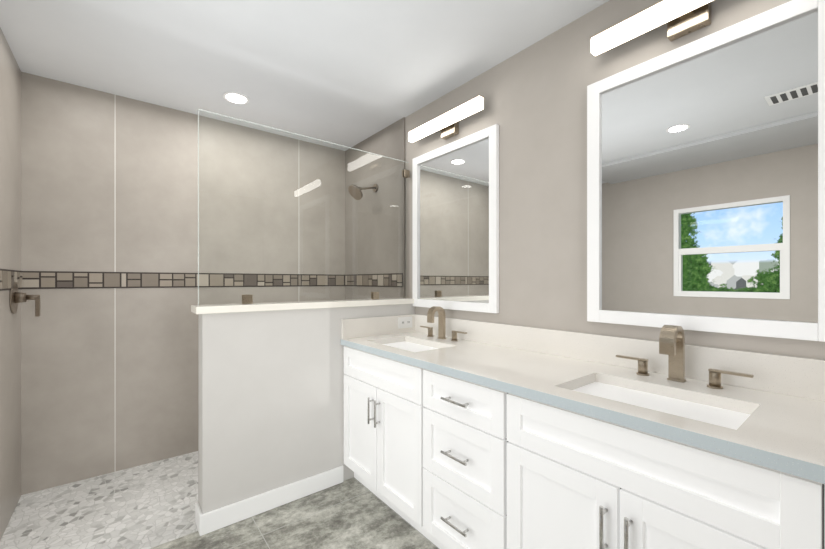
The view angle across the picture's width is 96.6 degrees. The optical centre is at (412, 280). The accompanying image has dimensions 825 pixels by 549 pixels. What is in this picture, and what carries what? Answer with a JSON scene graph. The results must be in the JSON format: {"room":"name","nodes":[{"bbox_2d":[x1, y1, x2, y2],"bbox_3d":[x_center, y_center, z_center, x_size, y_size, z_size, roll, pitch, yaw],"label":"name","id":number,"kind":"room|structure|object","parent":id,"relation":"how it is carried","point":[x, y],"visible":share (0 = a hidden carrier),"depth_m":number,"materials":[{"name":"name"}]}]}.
{"room":"bathroom","nodes":[
{"label":"bathroom","id":0,"kind":"room"},
{"bbox_2d":[0,28,20,539],"bbox_3d":[-1.989,0.014,1.689,0.120,2.440,0.999,0,0,-39],"label":"wall","id":1,"kind":"structure","parent":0,"point":[10,72],"depth_m":1.89,"materials":[{"name":"beige tile"}]},
{"bbox_2d":[9,282,39,316],"bbox_3d":[-2.082,0.099,1.985,0.102,0.190,0.170,0,0,-38],"label":"shower valve","id":2,"kind":"object","parent":1,"relation":"attached to","point":[15,297],"visible":0.98,"depth_m":1.96,"materials":[{"name":"brown metal"}]},
{"bbox_2d":[21,72,344,494],"bbox_3d":[-1.848,0.014,2.517,3.052,2.440,0.120,0,0,-38],"label":"wall","id":3,"kind":"structure","parent":0,"point":[110,182],"depth_m":2.45,"materials":[{"name":"tile"}]},
{"bbox_2d":[0,269,402,290],"bbox_3d":[-1.131,-0.006,2.378,2.080,0.104,0.988,0,0,-39],"label":"trim","id":4,"kind":"structure","parent":3,"relation":"attached to","point":[24,279],"depth_m":2.58,"materials":[{"name":"tile"}]},
{"bbox_2d":[0,451,438,548],"bbox_3d":[-0.422,1.284,0.725,3.292,0.100,4.700,0,0,-38],"label":"floor","id":5,"kind":"structure","parent":0,"point":[150,505],"depth_m":1.90,"materials":[{"name":"tile"}]},
{"bbox_2d":[341,306,824,548],"bbox_3d":[0.401,0.694,1.652,0.606,1.079,1.992,0,0,-38],"label":"vanity","id":6,"kind":"object","parent":5,"relation":"on","point":[477,434],"visible":1,"depth_m":1.24,"materials":[{"name":"white wood"}]},
{"bbox_2d":[191,298,414,513],"bbox_3d":[-0.554,0.679,2.247,1.361,1.110,0.165,0,0,-38],"label":"wall","id":7,"kind":"structure","parent":0,"point":[271,374],"depth_m":1.99,"materials":[{"name":"paint"}]},
{"bbox_2d":[195,465,342,535],"bbox_3d":[-0.767,1.184,2.068,0.772,0.100,0.139,0,0,-38],"label":"baseboard","id":8,"kind":"structure","parent":7,"relation":"attached to","point":[216,519],"depth_m":1.96,"materials":[{"name":"white wood"}]},
{"bbox_2d":[242,169,409,303],"bbox_3d":[-0.548,-0.367,2.245,1.330,0.980,0.028,0,0,-38],"label":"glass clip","id":9,"kind":"object","parent":7,"relation":"on","point":[246,299],"visible":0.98,"depth_m":2.46,"materials":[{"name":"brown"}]},
{"bbox_2d":[0,0,608,150],"bbox_3d":[-0.422,-1.256,0.725,3.292,0.100,4.700,0,0,-38],"label":"ceiling","id":10,"kind":"structure","parent":0,"point":[336,74],"depth_m":1.91,"materials":[{"name":"paint"}]},
{"bbox_2d":[223,92,248,103],"bbox_3d":[-1.161,-1.203,2.424,0.156,0.005,0.156,0,0,-38],"label":"recessed light","id":11,"kind":"object","parent":10,"relation":"in","point":[237,98],"visible":1,"depth_m":2.42,"materials":[{"name":"white plastic"}]},
{"bbox_2d":[345,117,404,299],"bbox_3d":[-0.339,0.014,3.063,0.012,2.440,0.904,0,0,-39],"label":"wall","id":12,"kind":"structure","parent":0,"point":[374,223],"depth_m":2.98,"materials":[{"name":"beige tile"}]},
{"bbox_2d":[348,184,377,199],"bbox_3d":[-0.391,-0.715,2.924,0.242,0.151,0.128,0,0,-38],"label":"shower head","id":13,"kind":"object","parent":12,"relation":"attached to","point":[355,191],"visible":1,"depth_m":2.88},
{"bbox_2d":[405,0,824,359],"bbox_3d":[0.819,0.014,1.712,0.120,2.440,4.700,0,0,-38],"label":"wall","id":14,"kind":"structure","parent":0,"point":[536,97],"depth_m":1.78,"materials":[{"name":"beige paint"}]},
{"bbox_2d":[408,95,483,142],"bbox_3d":[0.208,-0.968,2.298,0.105,0.109,0.638,0,0,-38],"label":"sconce","id":15,"kind":"object","parent":14,"relation":"attached to","point":[447,122],"visible":1,"depth_m":2.26,"materials":[{"name":"white glass"}]},
{"bbox_2d":[412,124,498,312],"bbox_3d":[0.240,-0.344,2.323,0.025,1.045,0.743,0,0,-38],"label":"mirror","id":16,"kind":"object","parent":14,"relation":"attached to","point":[455,185],"visible":1,"depth_m":2.27,"materials":[{"name":"mirror"}]},
{"bbox_2d":[590,0,713,56],"bbox_3d":[0.984,-0.968,1.323,0.105,0.109,0.638,0,0,-38],"label":"sconce","id":17,"kind":"object","parent":14,"relation":"attached to","point":[682,18],"visible":1,"depth_m":1.36,"materials":[{"name":"white glass"}]},
{"bbox_2d":[587,0,824,341],"bbox_3d":[1.015,-0.344,1.348,0.025,1.045,0.743,0,0,-38],"label":"mirror","id":18,"kind":"object","parent":14,"relation":"attached to","point":[706,155],"visible":1,"depth_m":1.29,"materials":[{"name":"mirror"}]}
]}

